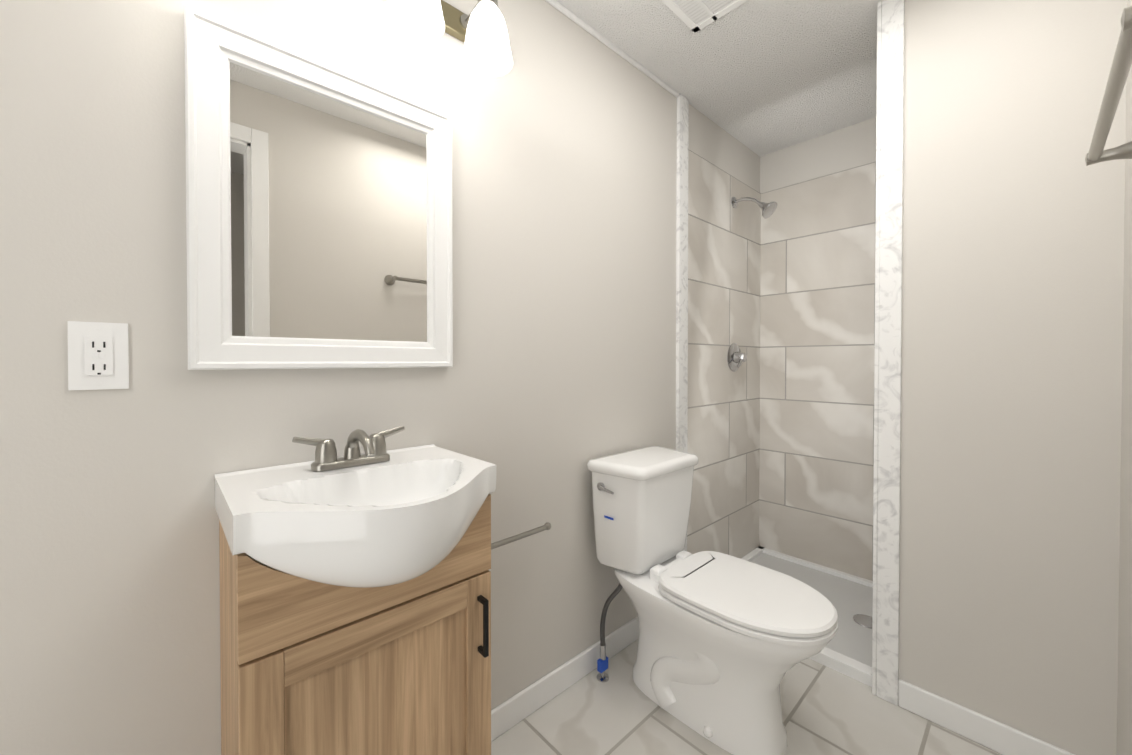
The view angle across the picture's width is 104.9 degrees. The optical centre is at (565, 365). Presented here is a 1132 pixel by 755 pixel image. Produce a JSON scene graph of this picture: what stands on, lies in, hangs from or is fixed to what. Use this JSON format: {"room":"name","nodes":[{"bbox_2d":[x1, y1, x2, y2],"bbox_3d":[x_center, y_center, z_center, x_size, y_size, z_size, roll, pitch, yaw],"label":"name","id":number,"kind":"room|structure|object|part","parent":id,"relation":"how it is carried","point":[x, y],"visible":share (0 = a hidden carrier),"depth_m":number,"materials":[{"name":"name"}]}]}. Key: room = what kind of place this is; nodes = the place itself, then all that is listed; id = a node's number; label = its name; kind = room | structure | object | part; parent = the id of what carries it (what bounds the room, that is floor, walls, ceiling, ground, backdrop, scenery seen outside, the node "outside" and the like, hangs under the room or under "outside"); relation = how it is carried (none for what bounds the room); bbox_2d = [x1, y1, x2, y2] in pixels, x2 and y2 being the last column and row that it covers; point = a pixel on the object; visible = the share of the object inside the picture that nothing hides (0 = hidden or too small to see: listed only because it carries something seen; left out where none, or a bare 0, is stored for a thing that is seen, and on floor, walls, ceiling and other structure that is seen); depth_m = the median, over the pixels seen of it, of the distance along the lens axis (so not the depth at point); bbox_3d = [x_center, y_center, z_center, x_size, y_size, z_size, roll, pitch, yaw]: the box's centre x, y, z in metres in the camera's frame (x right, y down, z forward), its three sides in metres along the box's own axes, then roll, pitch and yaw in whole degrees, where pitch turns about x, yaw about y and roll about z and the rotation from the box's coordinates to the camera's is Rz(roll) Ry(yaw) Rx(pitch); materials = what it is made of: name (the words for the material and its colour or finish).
{"room":"bathroom","nodes":[
{"label":"bathroom","id":0,"kind":"room"},
{"bbox_2d":[0,0,759,754],"bbox_3d":[-0.352,-0.045,1.235,4.110,2.295,0.120,-1,1,-43],"label":"wall","id":1,"kind":"structure","parent":0,"point":[550,384],"depth_m":0.86,"materials":[{"name":"white paint"}]},
{"bbox_2d":[67,321,128,389],"bbox_3d":[-0.792,-0.017,0.739,0.070,0.114,0.008,-1,1,-43],"label":"outlet","id":2,"kind":"object","parent":1,"relation":"attached to","point":[98,357],"visible":1,"depth_m":0.74,"materials":[{"name":"white plastic"}]},
{"bbox_2d":[184,5,452,369],"bbox_3d":[-0.507,-0.328,0.988,0.536,0.667,0.027,-1,1,-43],"label":"mirror","id":3,"kind":"object","parent":1,"relation":"attached to","point":[318,214],"visible":0.98,"depth_m":0.94,"materials":[{"name":"white"}]},
{"bbox_2d":[230,62,426,341],"bbox_3d":[-0.512,-0.329,0.994,0.404,0.535,0.010,-1,1,-43],"label":"mirror glass","id":4,"kind":"object","parent":3,"relation":"attached to","point":[328,189],"depth_m":0.96,"materials":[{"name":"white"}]},
{"bbox_2d":[385,0,512,76],"bbox_3d":[-0.440,-0.868,0.930,0.850,0.184,0.194,-1,1,-43],"label":"light fixture","id":5,"kind":"object","parent":1,"relation":"attached to","point":[480,31],"visible":1,"depth_m":1.06,"materials":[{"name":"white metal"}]},
{"bbox_3d":[-0.339,-0.846,0.979,0.128,0.138,0.128,-1,1,-43],"label":"lamp shade","id":6,"kind":"part","parent":5,"relation":"part of","materials":[{"name":"white glass"}]},
{"bbox_3d":[-0.227,-0.937,1.137,0.052,0.052,0.132,-1,1,-43],"label":"arm","id":7,"kind":"part","parent":5,"relation":"part of"},
{"bbox_3d":[-0.200,-0.847,1.109,0.128,0.138,0.128,-1,1,-43],"label":"lamp shade","id":8,"kind":"part","parent":5,"relation":"part of","materials":[{"name":"white glass"}]},
{"bbox_2d":[491,522,550,549],"bbox_3d":[-0.168,0.492,1.268,0.265,0.048,0.092,-1,1,-43],"label":"paper holder","id":9,"kind":"object","parent":1,"relation":"attached to","point":[545,526],"visible":0.4,"depth_m":1.25,"materials":[{"name":"silver metal"}]},
{"bbox_2d":[491,616,638,741],"bbox_3d":[0.070,1.056,1.550,1.149,0.085,0.013,-1,1,-43],"label":"baseboard","id":10,"kind":"structure","parent":1,"relation":"attached to","point":[511,712],"depth_m":1.45,"materials":[{"name":"white wood"}]},
{"bbox_2d":[545,0,678,97],"bbox_3d":[-0.597,-1.181,0.905,3.120,0.016,0.012,-1,1,-43],"label":"trim","id":11,"kind":"structure","parent":1,"relation":"attached to","point":[590,30],"depth_m":1.60,"materials":[{"name":"white wood"}]},
{"bbox_2d":[676,93,688,550],"bbox_3d":[0.521,-0.053,1.955,0.074,2.294,0.016,-1,1,-43],"label":"trim","id":12,"kind":"structure","parent":1,"relation":"attached to","point":[682,280],"depth_m":1.94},
{"bbox_2d":[687,149,760,558],"bbox_3d":[0.834,0.042,2.251,0.790,2.058,0.010,-1,1,-43],"label":"shower wall tile","id":13,"kind":"structure","parent":1,"relation":"attached to","point":[724,257],"depth_m":2.21,"materials":[{"name":"beige tile"}]},
{"bbox_2d":[727,343,746,371],"bbox_3d":[0.905,-0.044,2.269,0.150,0.150,0.060,-1,1,-43],"label":"shower valve","id":14,"kind":"object","parent":13,"relation":"attached to","point":[736,357],"visible":1,"depth_m":2.26,"materials":[{"name":"silver metal"}]},
{"bbox_2d":[731,196,776,218],"bbox_3d":[0.951,-0.809,2.196,0.086,0.150,0.216,-1,1,-43],"label":"shower head","id":15,"kind":"object","parent":13,"relation":"attached to","point":[768,210],"visible":1,"depth_m":2.16},
{"bbox_2d":[556,0,882,156],"bbox_3d":[0.472,-1.213,0.336,4.110,0.060,2.600,-1,1,-43],"label":"ceiling","id":16,"kind":"structure","parent":0,"point":[760,78],"depth_m":1.70,"materials":[{"name":"white paint"}]},
{"bbox_2d":[662,0,747,32],"bbox_3d":[0.441,-1.188,1.387,0.245,0.012,0.210,-1,1,-43],"label":"ceiling vent","id":17,"kind":"object","parent":16,"relation":"in","point":[695,16],"visible":0.98,"depth_m":1.45,"materials":[{"name":"white plastic"}]},
{"bbox_2d":[491,639,1001,754],"bbox_3d":[0.472,1.142,0.363,4.110,0.060,2.600,-1,1,-43],"label":"floor","id":18,"kind":"structure","parent":0,"point":[826,710],"depth_m":1.33,"materials":[{"name":"tile"}]},
{"bbox_2d":[215,426,495,754],"bbox_3d":[-0.370,0.620,0.848,0.454,0.974,0.430,-1,1,-43],"label":"bathroom vanity","id":19,"kind":"object","parent":18,"relation":"on","point":[355,601],"visible":1,"depth_m":0.76,"materials":[{"name":"brown wood"}]},
{"bbox_2d":[292,426,404,470],"bbox_3d":[-0.430,0.172,0.906,0.225,0.080,0.143,-1,1,-43],"label":"faucet","id":20,"kind":"object","parent":19,"relation":"on","point":[375,458],"depth_m":0.92,"materials":[{"name":"silver metal"}]},
{"bbox_2d":[215,444,495,587],"bbox_3d":[-0.370,0.293,0.844,0.454,0.165,0.430,-1,1,-43],"label":"sink","id":21,"kind":"object","parent":19,"relation":"in","point":[391,517],"depth_m":0.70,"materials":[{"name":"white ceramic"}]},
{"bbox_3d":[-0.330,0.728,0.805,0.441,0.559,0.018,-1,1,-43],"label":"door","id":22,"kind":"part","parent":19,"relation":"part of","materials":[{"name":"brown wood"}]},
{"bbox_3d":[-0.330,0.728,0.805,0.325,0.559,0.018,-1,1,-43],"label":"door panel","id":23,"kind":"part","parent":19,"relation":"part of","materials":[{"name":"brown wood"}]},
{"bbox_3d":[-0.332,0.728,0.807,0.325,0.443,0.006,-1,1,-43],"label":"door panel","id":24,"kind":"part","parent":19,"relation":"part of","materials":[{"name":"brown wood"}]},
{"bbox_3d":[-0.175,0.547,0.916,0.010,0.118,0.030,-1,1,-43],"label":"handle","id":25,"kind":"part","parent":19,"relation":"part of","materials":[{"name":"black metal"}]},
{"bbox_2d":[587,446,837,754],"bbox_3d":[0.456,0.714,1.396,0.408,0.773,0.718,-1,1,-43],"label":"toilet","id":26,"kind":"object","parent":18,"relation":"on","point":[726,642],"visible":1,"depth_m":1.33,"materials":[{"name":"white ceramic"}]},
{"bbox_3d":[0.133,0.410,1.458,0.024,0.025,0.079,-1,1,-43],"label":"handle","id":27,"kind":"part","parent":26,"relation":"part of","materials":[{"name":"silver metal"}]},
{"bbox_3d":[0.291,0.344,1.571,0.404,0.038,0.231,-1,1,-43],"label":"lid","id":28,"kind":"part","parent":26,"relation":"part of","materials":[{"name":"white ceramic"}]},
{"bbox_3d":[0.541,0.695,1.306,0.354,0.018,0.470,-1,1,-43],"label":"seat","id":29,"kind":"part","parent":26,"relation":"part of","materials":[{"name":"white plastic"}]},
{"bbox_3d":[0.541,0.670,1.306,0.352,0.026,0.468,-1,1,-43],"label":"lid","id":30,"kind":"part","parent":26,"relation":"part of","materials":[{"name":"white plastic"}]},
{"bbox_2d":[741,546,872,686],"bbox_3d":[1.256,1.078,1.819,0.755,0.056,1.213,-1,1,-43],"label":"pan","id":31,"kind":"object","parent":18,"relation":"on","point":[847,650],"visible":0.29,"depth_m":1.95,"materials":[{"name":"white plastic"}]},
{"bbox_2d":[760,117,875,192],"bbox_3d":[1.611,-0.055,2.068,0.100,2.295,1.335,-1,1,-43],"label":"wall","id":32,"kind":"structure","parent":0,"point":[850,147],"depth_m":2.28,"materials":[{"name":"white paint"}]},
{"bbox_2d":[759,162,875,580],"bbox_3d":[1.536,0.044,2.069,0.010,2.058,1.215,-1,1,-43],"label":"tiled wall","id":33,"kind":"structure","parent":32,"relation":"attached to","point":[817,318],"depth_m":2.28,"materials":[{"name":"beige tile"}]},
{"bbox_2d":[899,0,1127,754],"bbox_3d":[1.254,-0.046,1.300,0.110,2.295,0.497,-1,1,-43],"label":"wall","id":34,"kind":"structure","parent":0,"point":[1012,301],"depth_m":1.22,"materials":[{"name":"white paint"}]},
{"bbox_2d":[872,2,881,695],"bbox_3d":[1.077,-0.048,1.487,0.134,2.294,0.012,-1,1,-43],"label":"trim","id":35,"kind":"structure","parent":34,"relation":"attached to","point":[876,347],"depth_m":1.44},
{"bbox_2d":[876,0,904,705],"bbox_3d":[1.058,-0.047,1.420,0.014,2.294,0.059,-1,1,-43],"label":"trim","id":36,"kind":"structure","parent":34,"relation":"attached to","point":[890,319],"depth_m":1.41,"materials":[{"name":"white stone"}]},
{"bbox_2d":[898,679,1074,754],"bbox_3d":[1.228,1.060,1.250,0.013,0.085,0.440,-1,1,-43],"label":"baseboard","id":37,"kind":"structure","parent":34,"relation":"attached to","point":[992,734],"depth_m":1.28,"materials":[{"name":"white wood"}]},
{"bbox_2d":[1117,0,1131,754],"bbox_3d":[1.175,-0.040,0.812,2.250,2.295,0.110,-1,1,-43],"label":"wall","id":38,"kind":"structure","parent":0,"point":[1124,722],"depth_m":1.02,"materials":[{"name":"white paint"}]},
{"bbox_2d":[1085,6,1131,165],"bbox_3d":[0.920,-0.432,0.700,0.603,0.054,0.080,-1,1,-43],"label":"towel rail","id":39,"kind":"object","parent":38,"relation":"attached to","point":[1119,72],"visible":1,"depth_m":0.69,"materials":[{"name":"silver metal"}]}
]}

